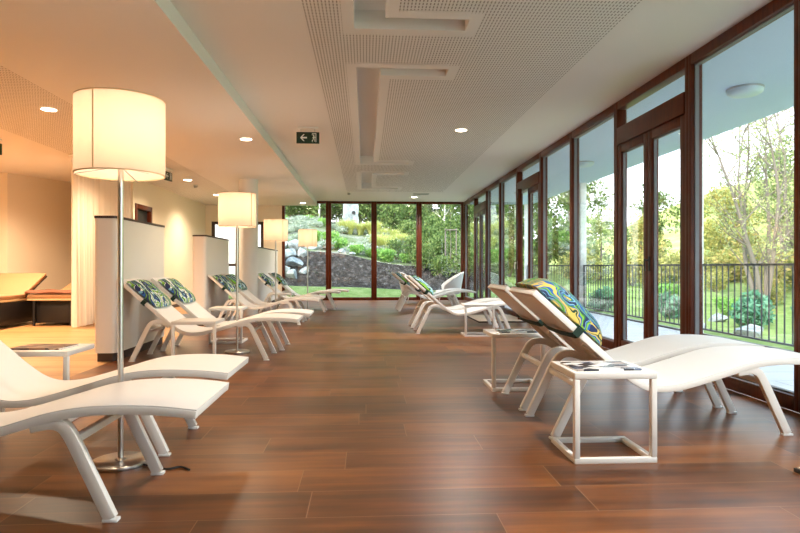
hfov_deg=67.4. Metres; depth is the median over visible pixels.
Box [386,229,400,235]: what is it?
ornamental grass
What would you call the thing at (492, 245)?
shrub
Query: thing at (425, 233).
shrub
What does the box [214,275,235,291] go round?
cushion
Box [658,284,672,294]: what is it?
shrub
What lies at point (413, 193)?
ceiling vent
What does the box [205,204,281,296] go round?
wall
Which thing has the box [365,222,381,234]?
ornamental grass
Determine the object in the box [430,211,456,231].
shrub
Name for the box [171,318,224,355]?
side table
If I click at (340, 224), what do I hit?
ornamental grass
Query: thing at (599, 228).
tree
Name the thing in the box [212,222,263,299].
door frame
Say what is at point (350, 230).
ornamental grass
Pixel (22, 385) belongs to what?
sun lounger
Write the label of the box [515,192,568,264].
leafy tree
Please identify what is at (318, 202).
window
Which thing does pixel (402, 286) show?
shell chair
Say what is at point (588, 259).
shrub
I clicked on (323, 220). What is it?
shrub
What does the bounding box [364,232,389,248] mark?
ornamental grass
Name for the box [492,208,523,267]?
tree
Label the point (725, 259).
shrub
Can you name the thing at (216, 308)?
side table
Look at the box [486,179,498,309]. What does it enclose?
window
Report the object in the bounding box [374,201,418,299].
window
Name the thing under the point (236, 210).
floor lamp
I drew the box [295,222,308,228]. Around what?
shrub
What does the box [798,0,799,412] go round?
window
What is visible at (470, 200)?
window
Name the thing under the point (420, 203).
window
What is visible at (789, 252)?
shrub
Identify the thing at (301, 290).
lawn strip
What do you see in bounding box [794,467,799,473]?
platform
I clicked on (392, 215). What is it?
shrub
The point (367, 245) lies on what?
shrub
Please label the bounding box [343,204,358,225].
stone block
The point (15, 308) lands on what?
bed
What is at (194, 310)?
sun lounger
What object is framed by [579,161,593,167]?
lamp
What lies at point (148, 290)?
cushion
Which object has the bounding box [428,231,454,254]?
shrub
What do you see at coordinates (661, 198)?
leafy tree
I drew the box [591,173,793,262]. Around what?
slope
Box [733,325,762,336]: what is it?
boulder
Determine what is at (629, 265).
terrace railing
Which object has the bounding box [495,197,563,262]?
leafy tree
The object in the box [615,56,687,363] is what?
door
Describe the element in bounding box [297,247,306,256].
boulder
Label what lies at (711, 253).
shrub
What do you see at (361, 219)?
shrub
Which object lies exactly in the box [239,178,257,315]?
round column
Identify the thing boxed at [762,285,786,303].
shrub
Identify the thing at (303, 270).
boulder
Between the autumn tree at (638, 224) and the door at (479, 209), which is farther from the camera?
the autumn tree at (638, 224)
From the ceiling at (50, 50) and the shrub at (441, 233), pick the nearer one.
the ceiling at (50, 50)
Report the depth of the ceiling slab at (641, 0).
7.82 m
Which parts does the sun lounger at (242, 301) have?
leg, leg, rail, leg, leg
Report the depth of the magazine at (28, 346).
4.16 m
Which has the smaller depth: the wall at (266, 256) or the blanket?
the blanket
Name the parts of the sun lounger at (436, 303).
leg, leg, rail, leg, leg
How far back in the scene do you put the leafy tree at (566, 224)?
36.30 m
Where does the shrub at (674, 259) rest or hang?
on the lawn at (511, 281)
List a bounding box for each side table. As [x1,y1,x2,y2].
[0,344,94,421]
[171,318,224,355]
[209,306,247,343]
[270,293,293,310]
[461,303,494,336]
[483,329,544,391]
[551,360,656,463]
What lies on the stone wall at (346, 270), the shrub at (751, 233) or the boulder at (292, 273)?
the boulder at (292, 273)
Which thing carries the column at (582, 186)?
on the deck
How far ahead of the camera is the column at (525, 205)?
19.20 m
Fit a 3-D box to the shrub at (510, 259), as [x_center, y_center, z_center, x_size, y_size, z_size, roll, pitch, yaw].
[4.729,-0.230,25.866,1.513,1.582,1.415,0,0,25]
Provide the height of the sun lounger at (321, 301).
0.910 m
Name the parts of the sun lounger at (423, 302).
leg, leg, rail, leg, leg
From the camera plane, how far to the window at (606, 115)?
9.01 m
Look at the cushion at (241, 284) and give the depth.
11.63 m
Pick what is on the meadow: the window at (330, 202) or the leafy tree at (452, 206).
the leafy tree at (452, 206)
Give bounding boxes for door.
[135,203,151,222]
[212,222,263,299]
[474,188,485,299]
[514,153,539,319]
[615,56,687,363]
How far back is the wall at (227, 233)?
20.99 m
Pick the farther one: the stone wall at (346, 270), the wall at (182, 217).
the stone wall at (346, 270)
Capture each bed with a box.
[0,273,46,325]
[27,283,70,325]
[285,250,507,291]
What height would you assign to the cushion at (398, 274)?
0.312 m
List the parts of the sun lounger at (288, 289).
leg, rail, leg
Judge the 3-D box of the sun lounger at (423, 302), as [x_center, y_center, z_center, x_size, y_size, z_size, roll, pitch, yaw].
[1.025,0.595,10.578,1.962,0.910,0.600,0,0,-3]
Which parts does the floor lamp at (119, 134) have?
lamp shade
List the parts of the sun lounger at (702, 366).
head panel, rail, leg, leg, rail, leg, leg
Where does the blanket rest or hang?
on the bed at (46, 308)
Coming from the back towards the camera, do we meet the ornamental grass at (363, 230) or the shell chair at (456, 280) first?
the ornamental grass at (363, 230)
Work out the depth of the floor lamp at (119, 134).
3.06 m
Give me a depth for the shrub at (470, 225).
34.44 m
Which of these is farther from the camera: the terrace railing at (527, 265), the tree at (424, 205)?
the tree at (424, 205)
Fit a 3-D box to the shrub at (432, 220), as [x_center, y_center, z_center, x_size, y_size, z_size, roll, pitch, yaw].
[1.727,-1.880,33.634,2.061,2.054,2.208,0,0,-7]
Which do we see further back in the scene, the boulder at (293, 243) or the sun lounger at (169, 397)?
the boulder at (293, 243)
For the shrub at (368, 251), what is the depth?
24.66 m
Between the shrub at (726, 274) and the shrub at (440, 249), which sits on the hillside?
the shrub at (440, 249)
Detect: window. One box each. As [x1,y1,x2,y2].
[282,201,328,299]
[329,201,373,299]
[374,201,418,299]
[419,202,463,299]
[464,196,473,300]
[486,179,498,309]
[499,168,515,316]
[540,132,570,292]
[571,104,614,348]
[688,0,797,411]
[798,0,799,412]
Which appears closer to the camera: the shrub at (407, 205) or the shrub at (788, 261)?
the shrub at (788, 261)
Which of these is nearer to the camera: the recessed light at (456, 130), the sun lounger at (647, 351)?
the sun lounger at (647, 351)
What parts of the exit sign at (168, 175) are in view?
panel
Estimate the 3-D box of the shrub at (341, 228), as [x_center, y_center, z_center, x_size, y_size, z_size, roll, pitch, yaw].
[-2.922,-1.838,30.749,0.824,0.551,0.886,0,0,42]
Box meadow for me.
[509,254,710,277]
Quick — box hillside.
[285,222,459,271]
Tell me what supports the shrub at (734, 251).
on the lawn at (511, 281)
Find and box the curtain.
[68,155,130,327]
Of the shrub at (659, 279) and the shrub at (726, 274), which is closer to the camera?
the shrub at (726, 274)
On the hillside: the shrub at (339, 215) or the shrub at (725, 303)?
the shrub at (339, 215)
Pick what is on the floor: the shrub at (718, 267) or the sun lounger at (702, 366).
the sun lounger at (702, 366)
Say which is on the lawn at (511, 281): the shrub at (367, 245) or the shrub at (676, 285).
the shrub at (676, 285)
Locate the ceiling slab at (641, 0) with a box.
[1,0,641,191]
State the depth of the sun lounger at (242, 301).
10.76 m
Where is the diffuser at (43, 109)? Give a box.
[41,108,56,111]
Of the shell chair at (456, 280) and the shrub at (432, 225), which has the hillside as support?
the shrub at (432, 225)
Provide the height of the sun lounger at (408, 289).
0.910 m
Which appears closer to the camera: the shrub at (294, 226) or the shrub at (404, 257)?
the shrub at (404, 257)
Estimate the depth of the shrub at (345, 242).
24.70 m
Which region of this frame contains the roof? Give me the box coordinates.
[470,10,793,204]
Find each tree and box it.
[311,204,342,220]
[406,204,443,216]
[424,204,458,217]
[436,204,478,228]
[438,204,472,267]
[440,204,497,224]
[473,210,515,263]
[491,204,536,243]
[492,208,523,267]
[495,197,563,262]
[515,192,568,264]
[535,179,613,266]
[568,207,613,280]
[609,212,667,276]
[627,184,679,258]
[704,107,793,296]
[704,185,754,250]
[704,192,766,263]
[742,107,793,282]
[745,134,793,230]
[777,197,793,249]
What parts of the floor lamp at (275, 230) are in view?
lamp shade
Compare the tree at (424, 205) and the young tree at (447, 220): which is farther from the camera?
the tree at (424, 205)
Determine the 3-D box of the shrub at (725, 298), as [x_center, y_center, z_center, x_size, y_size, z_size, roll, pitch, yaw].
[11.863,1.316,22.084,0.758,0.469,0.737,0,0,-23]
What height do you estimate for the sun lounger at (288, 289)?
0.910 m
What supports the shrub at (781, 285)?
on the lawn at (511, 281)
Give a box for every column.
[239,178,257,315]
[524,204,527,279]
[579,183,585,306]
[702,138,703,332]
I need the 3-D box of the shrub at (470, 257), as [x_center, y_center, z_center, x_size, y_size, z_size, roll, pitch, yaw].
[2.585,-0.047,23.130,1.345,1.418,1.258,0,0,29]
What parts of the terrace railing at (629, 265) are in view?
post, rail, rail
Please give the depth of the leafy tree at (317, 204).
36.69 m
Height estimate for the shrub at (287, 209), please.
2.117 m
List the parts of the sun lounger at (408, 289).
leg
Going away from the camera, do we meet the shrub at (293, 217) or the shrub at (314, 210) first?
the shrub at (293, 217)
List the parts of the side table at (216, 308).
frame, leg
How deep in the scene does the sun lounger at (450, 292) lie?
14.10 m
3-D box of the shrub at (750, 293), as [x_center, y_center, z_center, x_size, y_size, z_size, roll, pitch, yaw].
[9.685,1.149,16.235,1.176,1.106,0.903,0,0,-33]
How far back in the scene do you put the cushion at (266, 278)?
13.83 m
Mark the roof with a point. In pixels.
(766, 57)
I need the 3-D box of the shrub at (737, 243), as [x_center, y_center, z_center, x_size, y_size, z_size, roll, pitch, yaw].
[17.648,-0.432,30.409,1.614,1.886,2.119,0,0,-42]
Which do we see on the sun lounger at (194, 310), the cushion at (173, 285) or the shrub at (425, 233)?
the cushion at (173, 285)
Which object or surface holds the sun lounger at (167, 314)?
on the floor
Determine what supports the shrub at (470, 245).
on the hillside
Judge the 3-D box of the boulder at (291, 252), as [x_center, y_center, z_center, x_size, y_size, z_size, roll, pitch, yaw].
[-4.330,-0.464,23.265,0.624,0.485,0.539,0,0,-41]
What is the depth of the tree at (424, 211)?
35.83 m
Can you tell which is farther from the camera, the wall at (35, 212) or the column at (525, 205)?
the column at (525, 205)
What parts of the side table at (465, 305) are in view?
leg, frame, leg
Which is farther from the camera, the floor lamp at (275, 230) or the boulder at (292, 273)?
the boulder at (292, 273)
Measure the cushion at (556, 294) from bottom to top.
0.427 m
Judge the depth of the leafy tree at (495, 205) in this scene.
42.98 m
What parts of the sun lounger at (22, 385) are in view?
rail, leg, leg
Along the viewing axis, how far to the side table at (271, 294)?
12.50 m
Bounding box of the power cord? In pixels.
[143,464,189,470]
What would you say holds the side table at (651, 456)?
on the floor
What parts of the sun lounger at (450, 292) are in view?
leg, leg, rail, leg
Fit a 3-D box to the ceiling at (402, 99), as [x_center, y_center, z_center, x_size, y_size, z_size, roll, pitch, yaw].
[0.396,-2.110,7.936,4.685,0.160,21.800,0,0,-3]
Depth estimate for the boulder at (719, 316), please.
16.78 m
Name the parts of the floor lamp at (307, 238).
lamp shade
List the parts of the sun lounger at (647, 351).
head panel, rail, leg, leg, rail, leg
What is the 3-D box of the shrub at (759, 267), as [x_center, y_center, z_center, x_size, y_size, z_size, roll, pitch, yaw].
[14.968,0.485,24.559,1.740,1.345,1.326,0,0,38]
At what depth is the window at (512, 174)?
13.86 m
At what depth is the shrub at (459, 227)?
35.74 m
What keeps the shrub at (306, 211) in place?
on the hillside
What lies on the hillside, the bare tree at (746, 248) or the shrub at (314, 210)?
the shrub at (314, 210)
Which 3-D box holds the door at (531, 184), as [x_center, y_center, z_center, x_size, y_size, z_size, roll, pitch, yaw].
[2.379,-0.490,11.468,0.364,3.080,1.680,0,0,-3]
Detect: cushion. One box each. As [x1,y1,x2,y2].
[127,279,170,306]
[158,278,195,302]
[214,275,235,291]
[226,274,246,289]
[258,273,274,285]
[271,272,286,284]
[396,273,409,285]
[411,276,433,294]
[508,286,542,326]
[515,278,601,345]
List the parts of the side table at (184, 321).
leg, leg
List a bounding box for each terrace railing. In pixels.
[527,265,569,290]
[583,264,679,330]
[702,263,793,351]
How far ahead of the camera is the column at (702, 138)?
9.36 m
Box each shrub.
[285,206,306,216]
[287,216,299,221]
[288,223,302,231]
[289,219,306,223]
[290,206,312,215]
[290,234,297,239]
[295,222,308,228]
[298,215,313,220]
[303,204,335,217]
[310,221,323,227]
[317,218,325,226]
[317,231,323,241]
[322,230,340,240]
[331,204,342,221]
[331,237,349,249]
[336,225,347,233]
[347,244,364,254]
[358,204,370,222]
[359,204,384,224]
[360,243,379,255]
[365,248,379,257]
[370,204,388,228]
[377,204,410,231]
[377,247,396,261]
[384,204,422,231]
[384,239,403,258]
[394,219,415,245]
[398,252,411,262]
[400,234,424,263]
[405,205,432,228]
[409,243,435,270]
[414,225,442,243]
[422,214,444,233]
[424,236,452,264]
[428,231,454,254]
[429,254,455,277]
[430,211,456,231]
[431,220,460,248]
[450,233,473,260]
[451,247,484,278]
[452,218,472,247]
[452,237,483,262]
[459,223,498,240]
[468,249,495,276]
[478,239,495,259]
[483,262,510,283]
[484,236,509,263]
[493,243,523,276]
[511,250,537,278]
[556,248,604,279]
[587,285,613,311]
[610,249,659,285]
[658,250,679,284]
[658,266,679,283]
[658,283,679,294]
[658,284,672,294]
[658,291,679,318]
[704,250,722,272]
[704,267,730,282]
[704,270,729,288]
[704,272,729,291]
[707,224,764,253]
[709,249,744,281]
[712,296,727,305]
[715,300,731,315]
[716,246,748,278]
[724,297,738,312]
[729,241,760,252]
[729,296,774,328]
[733,249,779,280]
[739,289,775,321]
[742,262,790,289]
[757,253,781,275]
[762,277,788,297]
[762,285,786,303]
[777,245,793,281]
[778,249,793,286]
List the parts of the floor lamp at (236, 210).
lamp shade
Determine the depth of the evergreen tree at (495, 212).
46.47 m
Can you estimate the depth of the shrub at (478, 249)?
23.65 m
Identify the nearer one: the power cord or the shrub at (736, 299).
the power cord
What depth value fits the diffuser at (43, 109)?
7.17 m
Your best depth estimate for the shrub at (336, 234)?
26.35 m
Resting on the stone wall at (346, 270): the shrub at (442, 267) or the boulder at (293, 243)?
the shrub at (442, 267)
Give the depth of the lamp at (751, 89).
6.63 m
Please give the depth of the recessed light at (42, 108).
7.17 m
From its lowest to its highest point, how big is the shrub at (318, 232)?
0.710 m
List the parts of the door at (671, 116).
handle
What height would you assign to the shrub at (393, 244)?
0.949 m
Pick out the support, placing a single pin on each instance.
(445, 228)
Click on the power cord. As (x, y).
(184, 467)
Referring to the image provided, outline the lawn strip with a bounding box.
[229,286,498,298]
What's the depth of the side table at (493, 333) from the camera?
5.04 m
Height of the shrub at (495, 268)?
1.006 m
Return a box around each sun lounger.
[0,340,248,456]
[0,378,228,522]
[124,278,302,361]
[150,277,313,350]
[208,274,320,324]
[221,273,325,320]
[258,272,340,311]
[268,272,348,309]
[391,272,466,308]
[392,272,475,310]
[402,274,501,327]
[406,275,510,333]
[488,284,763,410]
[509,287,799,439]
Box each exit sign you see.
[164,167,172,181]
[296,127,318,143]
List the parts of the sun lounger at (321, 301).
leg, rail, leg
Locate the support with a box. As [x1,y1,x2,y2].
[445,228,456,271]
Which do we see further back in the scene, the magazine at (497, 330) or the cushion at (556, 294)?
the magazine at (497, 330)
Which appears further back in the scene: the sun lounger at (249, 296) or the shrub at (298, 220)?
the shrub at (298, 220)
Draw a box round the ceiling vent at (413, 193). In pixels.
[413,193,428,194]
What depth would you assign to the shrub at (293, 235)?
25.89 m
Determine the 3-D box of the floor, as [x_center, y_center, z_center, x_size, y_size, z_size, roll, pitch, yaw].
[-3.006,1.110,7.738,11.300,0.120,21.800,0,0,-3]
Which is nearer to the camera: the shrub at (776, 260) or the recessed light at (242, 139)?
the recessed light at (242, 139)
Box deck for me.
[505,305,797,412]
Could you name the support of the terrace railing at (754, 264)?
on the deck
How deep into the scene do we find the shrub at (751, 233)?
31.18 m
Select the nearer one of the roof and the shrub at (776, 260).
the roof
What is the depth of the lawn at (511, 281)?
20.51 m
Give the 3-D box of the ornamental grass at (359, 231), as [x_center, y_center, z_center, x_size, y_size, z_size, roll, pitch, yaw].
[-2.060,-1.934,31.005,0.927,0.602,0.936,0,0,45]
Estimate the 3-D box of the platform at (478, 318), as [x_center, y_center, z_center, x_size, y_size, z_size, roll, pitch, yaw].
[1.905,1.036,11.981,0.960,0.028,1.500,0,0,-3]
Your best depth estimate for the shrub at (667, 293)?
17.43 m
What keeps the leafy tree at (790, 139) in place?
on the slope
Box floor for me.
[0,300,799,532]
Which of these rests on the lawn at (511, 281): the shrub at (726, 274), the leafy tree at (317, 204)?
the shrub at (726, 274)
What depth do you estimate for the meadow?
50.98 m
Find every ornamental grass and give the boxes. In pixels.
[334,218,351,232]
[339,219,356,233]
[345,222,356,233]
[355,222,365,234]
[355,224,365,234]
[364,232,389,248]
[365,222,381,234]
[377,227,391,233]
[378,235,396,248]
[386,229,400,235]
[390,233,404,241]
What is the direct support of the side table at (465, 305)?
on the floor
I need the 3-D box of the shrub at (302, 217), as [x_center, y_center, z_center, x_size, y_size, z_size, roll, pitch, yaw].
[-5.350,-2.604,33.511,1.046,0.615,1.125,0,0,-35]
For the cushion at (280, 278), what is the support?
on the sun lounger at (288, 289)
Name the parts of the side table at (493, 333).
leg, frame, leg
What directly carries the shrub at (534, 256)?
on the lawn at (511, 281)
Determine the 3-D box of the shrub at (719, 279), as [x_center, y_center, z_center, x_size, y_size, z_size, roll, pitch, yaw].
[13.294,0.674,25.378,0.900,0.910,1.182,0,0,-33]
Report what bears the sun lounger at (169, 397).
on the floor
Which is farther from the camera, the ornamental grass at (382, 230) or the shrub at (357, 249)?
the ornamental grass at (382, 230)
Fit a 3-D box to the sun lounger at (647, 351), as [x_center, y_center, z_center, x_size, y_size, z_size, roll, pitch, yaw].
[1.718,0.595,4.708,1.962,0.910,0.600,0,0,-3]
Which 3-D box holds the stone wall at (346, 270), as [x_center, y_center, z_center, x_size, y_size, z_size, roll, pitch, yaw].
[-2.603,0.012,22.737,13.450,1.898,2.500,0,0,-3]
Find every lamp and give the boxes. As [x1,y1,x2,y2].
[73,87,165,471]
[218,192,255,353]
[264,219,287,321]
[298,229,316,309]
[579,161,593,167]
[726,83,764,98]
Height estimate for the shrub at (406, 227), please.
1.530 m
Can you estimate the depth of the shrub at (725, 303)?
19.54 m
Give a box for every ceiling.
[0,0,316,205]
[170,0,771,201]
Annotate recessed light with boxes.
[39,107,57,111]
[239,138,252,140]
[454,129,467,131]
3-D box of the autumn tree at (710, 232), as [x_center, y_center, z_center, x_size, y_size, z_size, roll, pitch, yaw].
[17.599,-1.662,31.700,3.344,4.640,3.566,0,0,35]
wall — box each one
[0,173,70,289]
[94,216,164,361]
[131,181,204,304]
[192,235,228,325]
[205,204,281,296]
[215,225,260,274]
[258,247,277,302]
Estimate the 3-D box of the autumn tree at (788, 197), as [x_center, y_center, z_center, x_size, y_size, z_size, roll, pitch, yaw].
[22.215,-2.503,32.194,3.923,4.398,3.678,0,0,-39]
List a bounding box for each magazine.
[10,344,77,349]
[495,329,536,332]
[560,361,641,371]
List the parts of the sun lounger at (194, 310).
leg, leg, rail, leg, leg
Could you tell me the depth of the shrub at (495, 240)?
30.42 m
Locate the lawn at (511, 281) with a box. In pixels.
[505,270,793,350]
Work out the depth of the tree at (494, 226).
30.95 m
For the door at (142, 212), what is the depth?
13.34 m
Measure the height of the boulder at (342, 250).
0.232 m
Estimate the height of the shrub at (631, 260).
1.832 m
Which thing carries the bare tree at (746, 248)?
on the lawn at (511, 281)
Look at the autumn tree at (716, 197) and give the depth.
37.16 m
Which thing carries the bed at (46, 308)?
on the floor
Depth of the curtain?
10.56 m
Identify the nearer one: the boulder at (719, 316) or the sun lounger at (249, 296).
the sun lounger at (249, 296)
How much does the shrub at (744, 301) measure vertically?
0.906 m
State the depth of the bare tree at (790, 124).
26.15 m
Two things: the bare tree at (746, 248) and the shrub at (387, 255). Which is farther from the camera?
the shrub at (387, 255)
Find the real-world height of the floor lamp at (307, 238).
1.941 m
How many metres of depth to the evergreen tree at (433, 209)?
44.77 m
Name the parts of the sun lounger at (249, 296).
leg, rail, leg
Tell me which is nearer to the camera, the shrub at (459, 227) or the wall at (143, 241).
the wall at (143, 241)
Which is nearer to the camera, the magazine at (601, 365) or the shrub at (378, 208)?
the magazine at (601, 365)
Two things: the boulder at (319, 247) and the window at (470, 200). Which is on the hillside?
the boulder at (319, 247)
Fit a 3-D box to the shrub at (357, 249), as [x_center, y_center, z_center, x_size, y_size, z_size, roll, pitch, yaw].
[-1.793,-0.665,24.467,0.757,0.526,0.778,0,0,-3]
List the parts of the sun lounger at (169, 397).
leg, rail, leg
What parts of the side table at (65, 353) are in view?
leg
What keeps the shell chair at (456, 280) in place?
on the floor
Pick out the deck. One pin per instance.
(782, 376)
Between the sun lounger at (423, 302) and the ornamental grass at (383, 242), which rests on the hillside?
the ornamental grass at (383, 242)
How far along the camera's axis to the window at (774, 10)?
5.42 m
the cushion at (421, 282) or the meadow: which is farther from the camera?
the meadow
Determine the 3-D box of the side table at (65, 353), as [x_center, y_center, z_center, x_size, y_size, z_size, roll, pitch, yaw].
[-2.453,0.807,4.189,0.450,0.485,0.410,0,0,-3]
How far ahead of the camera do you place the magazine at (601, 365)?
3.33 m
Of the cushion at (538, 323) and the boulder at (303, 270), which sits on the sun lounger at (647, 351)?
the cushion at (538, 323)
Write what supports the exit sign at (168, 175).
hanging from the ceiling at (50, 50)
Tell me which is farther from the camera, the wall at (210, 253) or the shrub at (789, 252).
the shrub at (789, 252)
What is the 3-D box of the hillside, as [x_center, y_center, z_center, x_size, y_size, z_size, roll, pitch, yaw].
[-9.711,-2.106,41.555,25.450,5.010,35.900,0,0,-3]
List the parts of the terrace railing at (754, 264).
post, rail, rail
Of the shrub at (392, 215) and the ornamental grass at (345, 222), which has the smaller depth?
the ornamental grass at (345, 222)
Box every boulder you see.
[285,248,296,258]
[286,257,302,266]
[286,269,296,278]
[287,239,299,249]
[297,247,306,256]
[299,266,308,273]
[308,245,322,249]
[338,248,345,252]
[708,313,727,321]
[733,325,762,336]
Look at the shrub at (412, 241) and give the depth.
24.45 m
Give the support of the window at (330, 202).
on the floor
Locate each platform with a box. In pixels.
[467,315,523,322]
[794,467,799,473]
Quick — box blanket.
[24,289,70,293]
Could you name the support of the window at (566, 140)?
on the floor
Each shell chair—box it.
[398,272,420,303]
[436,272,463,300]
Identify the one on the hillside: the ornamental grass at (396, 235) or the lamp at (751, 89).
the ornamental grass at (396, 235)
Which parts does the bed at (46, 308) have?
leg, mattress, frame, backrest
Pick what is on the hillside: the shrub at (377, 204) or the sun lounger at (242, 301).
the shrub at (377, 204)
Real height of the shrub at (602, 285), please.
0.982 m
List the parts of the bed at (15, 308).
mattress, frame, backrest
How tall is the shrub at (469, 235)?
1.563 m
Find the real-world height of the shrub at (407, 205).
2.522 m
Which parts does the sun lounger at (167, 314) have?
leg, leg, rail, leg, leg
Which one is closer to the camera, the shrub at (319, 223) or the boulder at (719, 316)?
the boulder at (719, 316)
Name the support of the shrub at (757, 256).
on the lawn at (511, 281)
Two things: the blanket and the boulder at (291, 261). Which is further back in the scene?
the boulder at (291, 261)
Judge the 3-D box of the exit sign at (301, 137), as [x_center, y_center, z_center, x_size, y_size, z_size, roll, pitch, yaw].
[-1.341,-1.910,8.737,0.330,0.240,0.060,0,0,-3]
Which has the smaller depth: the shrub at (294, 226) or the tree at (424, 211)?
the shrub at (294, 226)
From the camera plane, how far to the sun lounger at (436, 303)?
9.41 m
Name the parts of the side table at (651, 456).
leg, frame, leg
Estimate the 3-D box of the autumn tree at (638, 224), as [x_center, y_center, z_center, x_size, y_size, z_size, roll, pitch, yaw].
[13.458,-1.099,33.752,3.210,4.042,3.009,0,0,28]
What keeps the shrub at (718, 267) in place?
on the lawn at (511, 281)
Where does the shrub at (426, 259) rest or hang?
on the stone wall at (346, 270)
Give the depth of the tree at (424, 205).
38.23 m

